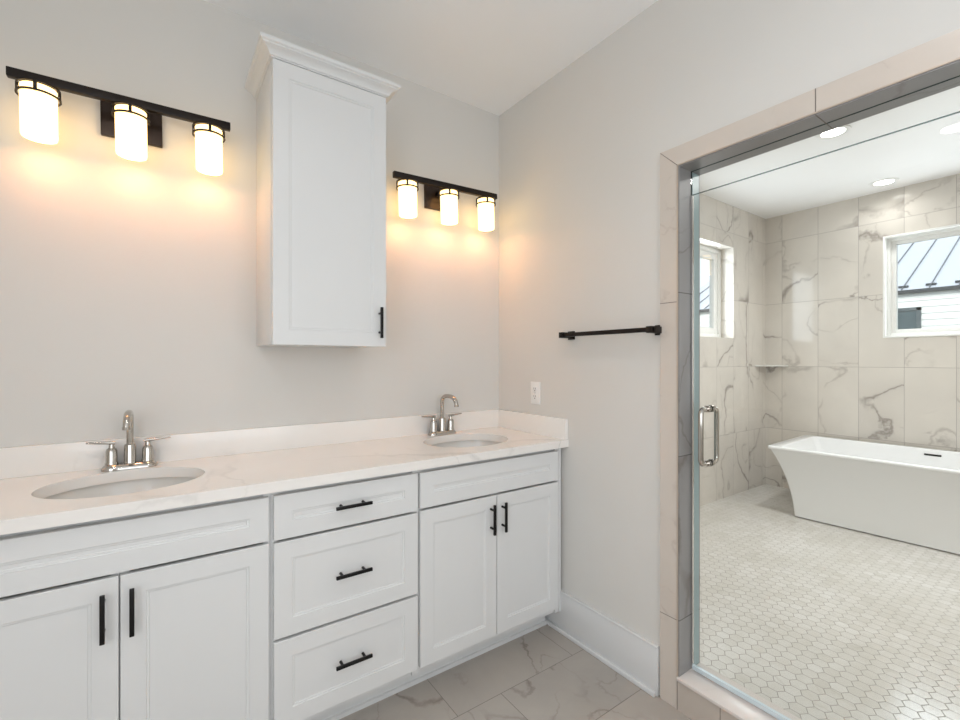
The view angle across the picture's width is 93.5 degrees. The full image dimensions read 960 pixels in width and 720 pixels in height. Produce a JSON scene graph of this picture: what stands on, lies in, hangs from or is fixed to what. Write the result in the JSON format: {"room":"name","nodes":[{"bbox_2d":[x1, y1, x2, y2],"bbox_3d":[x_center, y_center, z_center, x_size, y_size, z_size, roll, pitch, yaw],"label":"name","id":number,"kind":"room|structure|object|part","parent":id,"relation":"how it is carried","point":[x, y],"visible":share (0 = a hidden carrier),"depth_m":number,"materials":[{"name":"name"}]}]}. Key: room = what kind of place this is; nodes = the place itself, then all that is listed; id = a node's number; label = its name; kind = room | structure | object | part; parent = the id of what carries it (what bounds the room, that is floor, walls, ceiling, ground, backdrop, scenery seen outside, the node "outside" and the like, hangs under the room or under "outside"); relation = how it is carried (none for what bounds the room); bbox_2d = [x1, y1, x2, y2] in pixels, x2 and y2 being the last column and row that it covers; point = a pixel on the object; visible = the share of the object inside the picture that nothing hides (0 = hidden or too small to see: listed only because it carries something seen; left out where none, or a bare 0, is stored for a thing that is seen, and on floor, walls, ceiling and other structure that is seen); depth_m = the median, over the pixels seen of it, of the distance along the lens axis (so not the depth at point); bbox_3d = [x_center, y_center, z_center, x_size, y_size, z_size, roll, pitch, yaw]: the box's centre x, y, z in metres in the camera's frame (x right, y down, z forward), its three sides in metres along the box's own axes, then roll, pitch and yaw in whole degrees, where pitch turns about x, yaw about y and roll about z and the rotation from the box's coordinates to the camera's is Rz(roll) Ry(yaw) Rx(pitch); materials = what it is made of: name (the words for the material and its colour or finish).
{"room":"bathroom","nodes":[
{"label":"bathroom","id":0,"kind":"room"},
{"bbox_2d":[0,0,765,505],"bbox_3d":[0.326,-0.059,2.900,6.440,2.757,0.190,0,0,-35],"label":"wall","id":1,"kind":"structure","parent":0,"point":[125,284],"depth_m":1.79,"materials":[{"name":"beige paint"}]},
{"bbox_2d":[6,66,230,175],"bbox_3d":[-1.231,-0.820,1.596,0.610,0.212,0.156,-1,1,-35],"label":"vanity light","id":2,"kind":"object","parent":1,"relation":"attached to","point":[135,124],"visible":1,"depth_m":1.54,"materials":[{"name":"white glass"}]},
{"bbox_3d":[-1.408,-0.788,1.442,0.089,0.156,0.089,-1,1,-35],"label":"lamp shade","id":3,"kind":"part","parent":2,"relation":"part of","materials":[{"name":"white glass"}]},
{"bbox_3d":[-1.217,-0.791,1.577,0.089,0.156,0.089,-1,1,-35],"label":"lamp shade","id":4,"kind":"part","parent":2,"relation":"part of","materials":[{"name":"white glass"}]},
{"bbox_3d":[-1.271,-0.864,1.652,0.179,0.124,0.018,-1,1,-35],"label":"plate","id":5,"kind":"part","parent":2,"relation":"part of","materials":[{"name":"brown metal"}]},
{"bbox_3d":[-1.026,-0.795,1.711,0.089,0.156,0.089,-1,1,-35],"label":"lamp shade","id":6,"kind":"part","parent":2,"relation":"part of","materials":[{"name":"white glass"}]},
{"bbox_2d":[0,409,498,478],"bbox_3d":[-0.743,0.332,2.021,2.100,0.100,0.020,0,0,-35],"label":"backsplash","id":7,"kind":"structure","parent":1,"relation":"attached to","point":[44,459],"depth_m":1.82,"materials":[{"name":"stone"}]},
{"bbox_2d":[245,31,400,347],"bbox_3d":[-0.651,-0.600,1.870,0.530,1.084,0.373,0,0,-35],"label":"upper cabinet","id":8,"kind":"object","parent":1,"relation":"attached to","point":[321,119],"visible":1,"depth_m":1.74,"materials":[{"name":"paint"}]},
{"bbox_3d":[-0.651,-1.117,1.870,0.530,0.050,0.373,0,0,-35],"label":"crown moulding","id":9,"kind":"part","parent":8,"relation":"part of","materials":[{"name":"paint"}]},
{"bbox_3d":[-0.573,-0.574,1.759,0.436,1.033,0.020,0,0,-35],"label":"door","id":10,"kind":"part","parent":8,"relation":"part of","materials":[{"name":"paint"}]},
{"bbox_3d":[-0.405,-0.154,1.847,0.011,0.126,0.030,0,0,-35],"label":"handle","id":11,"kind":"part","parent":8,"relation":"part of","materials":[{"name":"black metal"}]},
{"bbox_2d":[392,171,496,230],"bbox_3d":[-0.173,-0.812,2.338,0.610,0.212,0.156,-2,1,-35],"label":"vanity light","id":12,"kind":"object","parent":1,"relation":"attached to","point":[441,196],"visible":1,"depth_m":2.29,"materials":[{"name":"white glass"}]},
{"bbox_3d":[-0.349,-0.778,2.185,0.089,0.156,0.089,-2,1,-35],"label":"lamp shade","id":13,"kind":"part","parent":12,"relation":"part of","materials":[{"name":"white glass"}]},
{"bbox_3d":[-0.214,-0.857,2.394,0.179,0.124,0.018,-2,1,-35],"label":"plate","id":14,"kind":"part","parent":12,"relation":"part of","materials":[{"name":"brown metal"}]},
{"bbox_3d":[-0.158,-0.784,2.319,0.089,0.156,0.089,-2,1,-35],"label":"lamp shade","id":15,"kind":"part","parent":12,"relation":"part of","materials":[{"name":"white glass"}]},
{"bbox_3d":[0.033,-0.791,2.453,0.089,0.156,0.089,-2,1,-35],"label":"lamp shade","id":16,"kind":"part","parent":12,"relation":"part of","materials":[{"name":"white glass"}]},
{"bbox_2d":[700,245,720,337],"bbox_3d":[1.912,-0.629,4.082,0.894,0.845,0.075,0,0,-35],"label":"window","id":17,"kind":"structure","parent":1,"relation":"in","point":[713,255],"depth_m":4.28,"materials":[{"name":"plastic"}]},
{"bbox_2d":[339,625,690,719],"bbox_3d":[0.191,1.370,0.124,2.750,0.100,4.200,0,0,-35],"label":"floor","id":18,"kind":"structure","parent":0,"point":[539,674],"depth_m":1.80,"materials":[{"name":"tile"}]},
{"bbox_2d":[0,493,269,719],"bbox_3d":[-1.121,0.869,1.421,0.767,0.903,0.563,0,0,-35],"label":"base cabinet","id":19,"kind":"object","parent":18,"relation":"on","point":[162,614],"visible":0.98,"depth_m":1.25,"materials":[{"name":"paint"}]},
{"bbox_3d":[-1.133,0.886,1.122,0.370,0.606,0.020,0,0,-35],"label":"door","id":20,"kind":"part","parent":19,"relation":"part of","materials":[{"name":"paint"}]},
{"bbox_3d":[-0.992,0.677,1.188,0.011,0.128,0.034,0,0,-35],"label":"handle","id":21,"kind":"part","parent":19,"relation":"part of","materials":[{"name":"black metal"}]},
{"bbox_3d":[-0.942,0.677,1.224,0.011,0.128,0.034,0,0,-35],"label":"handle","id":22,"kind":"part","parent":19,"relation":"part of","materials":[{"name":"black metal"}]},
{"bbox_3d":[-0.827,0.886,1.337,0.370,0.606,0.020,0,0,-35],"label":"door","id":23,"kind":"part","parent":19,"relation":"part of","materials":[{"name":"paint"}]},
{"bbox_2d":[0,409,568,534],"bbox_3d":[-0.591,0.350,1.804,2.100,0.134,0.552,0,0,-35],"label":"countertop","id":24,"kind":"structure","parent":19,"relation":"on","point":[237,463],"depth_m":1.67,"materials":[{"name":"stone"}]},
{"bbox_2d":[43,477,195,498],"bbox_3d":[-1.121,0.495,1.431,0.472,0.157,0.392,0,0,-35],"label":"undermount sink","id":25,"kind":"object","parent":24,"relation":"in","point":[138,485],"visible":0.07,"depth_m":1.57,"materials":[{"name":"ceramic"}]},
{"bbox_2d":[86,410,170,471],"bbox_3d":[-1.245,0.276,1.599,0.177,0.210,0.183,0,0,9],"label":"faucet","id":26,"kind":"object","parent":24,"relation":"on","point":[111,454],"visible":1,"depth_m":1.59,"materials":[{"name":"silver metal"}]},
{"bbox_3d":[-1.310,0.286,1.560,0.079,0.016,0.013,0,0,-35],"label":"lever","id":27,"kind":"part","parent":26,"relation":"part of","materials":[{"name":"silver metal"}]},
{"bbox_3d":[-1.286,0.328,1.577,0.038,0.072,0.038,0,0,-35],"label":"handle","id":28,"kind":"part","parent":26,"relation":"part of","materials":[{"name":"silver metal"}]},
{"bbox_3d":[-1.213,0.268,1.562,0.037,0.193,0.146,0,0,-35],"label":"spout","id":29,"kind":"part","parent":26,"relation":"part of","materials":[{"name":"silver metal"}]},
{"bbox_3d":[-1.202,0.328,1.635,0.038,0.072,0.038,0,0,-35],"label":"handle","id":30,"kind":"part","parent":26,"relation":"part of","materials":[{"name":"silver metal"}]},
{"bbox_3d":[-1.179,0.286,1.652,0.079,0.016,0.013,0,0,-35],"label":"lever","id":31,"kind":"part","parent":26,"relation":"part of","materials":[{"name":"silver metal"}]},
{"bbox_2d":[421,394,461,435],"bbox_3d":[-0.197,0.276,2.334,0.191,0.210,0.168,0,0,3],"label":"faucet","id":32,"kind":"object","parent":24,"relation":"on","point":[442,430],"visible":1,"depth_m":2.32,"materials":[{"name":"silver metal"}]},
{"bbox_3d":[-0.238,0.328,2.312,0.038,0.072,0.038,0,0,-35],"label":"handle","id":33,"kind":"part","parent":32,"relation":"part of","materials":[{"name":"silver metal"}]},
{"bbox_3d":[-0.162,0.268,2.300,0.037,0.193,0.146,0,0,-40],"label":"spout","id":34,"kind":"part","parent":32,"relation":"part of","materials":[{"name":"silver metal"}]},
{"bbox_3d":[-0.155,0.328,2.371,0.038,0.072,0.038,0,0,-35],"label":"handle","id":35,"kind":"part","parent":32,"relation":"part of","materials":[{"name":"silver metal"}]},
{"bbox_2d":[430,440,500,446],"bbox_3d":[-0.065,0.495,2.172,0.472,0.157,0.392,0,0,-35],"label":"undermount sink","id":36,"kind":"object","parent":24,"relation":"in","point":[468,443],"visible":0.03,"depth_m":2.36,"materials":[{"name":"ceramic"}]},
{"bbox_2d":[270,471,417,719],"bbox_3d":[-0.592,0.869,1.792,0.524,0.903,0.563,0,0,-35],"label":"base cabinet","id":37,"kind":"object","parent":18,"relation":"on","point":[344,555],"visible":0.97,"depth_m":1.58,"materials":[{"name":"paint"}]},
{"bbox_3d":[-0.454,1.048,1.599,0.513,0.283,0.020,0,0,-35],"label":"drawer","id":38,"kind":"part","parent":37,"relation":"part of","materials":[{"name":"paint"}]},
{"bbox_3d":[-0.454,0.742,1.599,0.513,0.309,0.020,0,0,-35],"label":"drawer","id":39,"kind":"part","parent":37,"relation":"part of","materials":[{"name":"paint"}]},
{"bbox_3d":[-0.454,0.506,1.599,0.513,0.144,0.020,0,0,-35],"label":"drawer","id":40,"kind":"part","parent":37,"relation":"part of","materials":[{"name":"paint"}]},
{"bbox_3d":[-0.441,1.044,1.575,0.128,0.011,0.034,0,0,-35],"label":"handle","id":41,"kind":"part","parent":37,"relation":"part of","materials":[{"name":"black metal"}]},
{"bbox_3d":[-0.441,0.739,1.575,0.128,0.011,0.034,0,0,-35],"label":"handle","id":42,"kind":"part","parent":37,"relation":"part of","materials":[{"name":"black metal"}]},
{"bbox_3d":[-0.441,0.503,1.575,0.128,0.011,0.034,0,0,-35],"label":"handle","id":43,"kind":"part","parent":37,"relation":"part of","materials":[{"name":"black metal"}]},
{"bbox_2d":[407,448,560,687],"bbox_3d":[-0.058,0.869,2.167,0.778,0.903,0.563,0,0,-35],"label":"base cabinet","id":44,"kind":"object","parent":18,"relation":"on","point":[488,529],"depth_m":1.93,"materials":[{"name":"paint"}]},
{"bbox_3d":[-0.085,0.886,1.858,0.369,0.606,0.020,0,0,-35],"label":"door","id":45,"kind":"part","parent":44,"relation":"part of","materials":[{"name":"paint"}]},
{"bbox_3d":[0.056,0.677,1.924,0.011,0.128,0.034,0,0,-35],"label":"handle","id":46,"kind":"part","parent":44,"relation":"part of","materials":[{"name":"black metal"}]},
{"bbox_3d":[0.106,0.677,1.959,0.011,0.128,0.034,0,0,-35],"label":"handle","id":47,"kind":"part","parent":44,"relation":"part of","materials":[{"name":"black metal"}]},
{"bbox_3d":[0.220,0.886,2.072,0.369,0.606,0.020,0,0,-35],"label":"door","id":48,"kind":"part","parent":44,"relation":"part of","materials":[{"name":"paint"}]},
{"bbox_3d":[0.381,0.819,2.204,0.016,0.803,0.020,0,0,-35],"label":"filler strip","id":49,"kind":"part","parent":44,"relation":"part of","materials":[{"name":"white wood"}]},
{"bbox_2d":[677,681,738,719],"bbox_3d":[1.043,1.264,1.410,0.147,0.113,0.828,0,0,-35],"label":"curb","id":50,"kind":"object","parent":18,"relation":"on","point":[691,704],"visible":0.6,"depth_m":1.65,"materials":[{"name":"tile"}]},
{"bbox_2d":[676,663,801,719],"bbox_3d":[1.042,1.200,1.409,0.159,0.013,0.828,0,0,-35],"label":"curb","id":51,"kind":"object","parent":50,"relation":"on","point":[713,692],"visible":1,"depth_m":1.60,"materials":[{"name":"stone"}]},
{"bbox_2d":[204,0,959,218],"bbox_3d":[1.570,-1.481,1.127,6.440,0.112,4.540,0,0,-35],"label":"ceiling","id":52,"kind":"structure","parent":0,"point":[487,55],"depth_m":2.19,"materials":[{"name":"paint"}]},
{"bbox_2d":[815,125,851,139],"bbox_3d":[2.220,-1.433,2.841,0.180,0.008,0.180,0,0,-35],"label":"recessed light","id":53,"kind":"object","parent":52,"relation":"in","point":[840,131],"visible":0.73,"depth_m":2.85,"materials":[{"name":"white plastic"}]},
{"bbox_2d":[869,177,898,186],"bbox_3d":[3.252,-1.433,3.637,0.180,0.008,0.180,0,0,-35],"label":"recessed light","id":54,"kind":"object","parent":52,"relation":"in","point":[887,181],"visible":1,"depth_m":3.63,"materials":[{"name":"white plastic"}]},
{"bbox_2d":[499,0,959,694],"bbox_3d":[1.371,-0.052,0.951,0.132,2.745,4.200,0,0,-35],"label":"wall","id":55,"kind":"structure","parent":0,"point":[579,154],"depth_m":1.94,"materials":[{"name":"beige paint"}]},
{"bbox_2d":[531,382,539,403],"bbox_3d":[0.290,0.170,2.369,0.009,0.116,0.072,0,0,-35],"label":"wall outlet","id":56,"kind":"object","parent":55,"relation":"attached to","point":[535,386],"visible":1,"depth_m":2.37,"materials":[{"name":"white plastic"}]},
{"bbox_2d":[545,590,658,696],"bbox_3d":[0.397,1.222,2.198,0.031,0.196,1.040,0,0,-35],"label":"baseboard","id":57,"kind":"structure","parent":55,"relation":"attached to","point":[628,653],"depth_m":1.96,"materials":[{"name":"paint"}]},
{"bbox_2d":[559,325,661,339],"bbox_3d":[0.544,-0.119,1.949,0.076,0.040,0.509,0,0,-35],"label":"towel bar","id":58,"kind":"object","parent":55,"relation":"attached to","point":[657,329],"visible":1,"depth_m":1.88,"materials":[{"name":"black metal"}]},
{"bbox_2d":[660,154,676,708],"bbox_3d":[0.730,0.255,1.741,0.010,2.131,0.073,0,0,-35],"label":"trim","id":59,"kind":"structure","parent":55,"relation":"attached to","point":[668,169],"depth_m":1.74,"materials":[{"name":"beige stone"}]},
{"bbox_2d":[660,88,833,619],"bbox_3d":[0.912,0.086,1.599,0.146,1.795,0.516,0,0,-35],"label":"trim","id":60,"kind":"structure","parent":55,"relation":"attached to","point":[815,88],"depth_m":1.39,"materials":[{"name":"tile"}]},
{"bbox_2d":[661,28,959,163],"bbox_3d":[0.989,-0.774,1.372,0.010,0.073,0.974,0,0,-35],"label":"trim","id":61,"kind":"structure","parent":55,"relation":"attached to","point":[942,49],"depth_m":1.31,"materials":[{"name":"beige stone"}]},
{"bbox_2d":[677,57,959,676],"bbox_3d":[1.045,0.229,1.412,0.143,1.933,0.828,0,0,-35],"label":"trim","id":62,"kind":"structure","parent":55,"relation":"attached to","point":[948,71],"depth_m":1.71,"materials":[{"name":"metal"}]},
{"bbox_2d":[691,75,959,194],"bbox_3d":[1.054,-0.686,1.417,0.008,0.092,0.816,0,0,-35],"label":"transom","id":63,"kind":"object","parent":55,"relation":"attached to","point":[959,75],"visible":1,"depth_m":1.38,"materials":[{"name":"clear glass"}]},
{"bbox_2d":[692,112,959,719],"bbox_3d":[1.053,0.231,1.418,0.131,1.922,0.815,0,0,-35],"label":"shower door","id":64,"kind":"structure","parent":55,"relation":"attached to","point":[697,414],"depth_m":1.76,"materials":[{"name":"clear glass"}]},
{"bbox_3d":[0.830,0.283,1.675,0.060,0.231,0.027,0,0,-35],"label":"handle","id":65,"kind":"part","parent":64,"relation":"part of","materials":[{"name":"silver metal"}]},
{"bbox_3d":[0.888,0.283,1.716,0.060,0.231,0.027,0,0,-35],"label":"handle","id":66,"kind":"part","parent":64,"relation":"part of","materials":[{"name":"silver metal"}]},
{"bbox_3d":[1.054,0.271,1.417,0.008,1.818,0.803,0,0,-35],"label":"glass panel","id":67,"kind":"part","parent":64,"relation":"part of","materials":[{"name":"clear glass"}]},
{"bbox_2d":[700,484,959,719],"bbox_3d":[2.350,1.337,2.524,3.278,0.166,2.750,0,0,-35],"label":"floor","id":68,"kind":"structure","parent":0,"point":[817,620],"depth_m":2.25,"materials":[{"name":"tile"}]},
{"bbox_2d":[768,435,959,554],"bbox_3d":[3.212,0.975,3.288,0.880,0.559,1.700,0,0,-38],"label":"bathtub","id":69,"kind":"object","parent":68,"relation":"on","point":[909,494],"visible":1,"depth_m":3.28,"materials":[{"name":"white ceramic"}]},
{"bbox_2d":[766,174,959,488],"bbox_3d":[3.749,-0.059,3.506,0.140,2.757,2.750,0,0,-35],"label":"wall","id":70,"kind":"structure","parent":0,"point":[841,379],"depth_m":4.02,"materials":[{"name":"tile"}]},
{"bbox_2d":[755,365,787,365],"bbox_3d":[2.870,0.052,4.443,0.222,0.012,0.205,0,0,-35],"label":"corner shelf","id":71,"kind":"object","parent":70,"relation":"attached to","point":[755,365],"visible":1,"depth_m":4.41,"materials":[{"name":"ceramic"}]},
{"bbox_2d":[883,224,959,337],"bbox_3d":[3.746,-0.622,3.488,0.126,0.860,0.945,0,0,-35],"label":"window","id":72,"kind":"structure","parent":70,"relation":"in","point":[890,243],"depth_m":3.82,"materials":[{"name":"plastic"}]},
{"label":"outside","id":73,"kind":"structure","parent":0,"visible":0},
{"bbox_3d":[4.204,1.770,5.504,70.000,0.100,60.000,0,0,-35],"label":"ground","id":74,"kind":"structure","parent":73,"visible":0},
{"bbox_2d":[700,236,959,328],"bbox_3d":[11.977,-0.765,8.302,8.060,4.970,13.650,0,0,-35],"label":"house","id":75,"kind":"structure","parent":74,"relation":"on","point":[928,271],"depth_m":7.94,"materials":[{"name":"white"}]}
]}

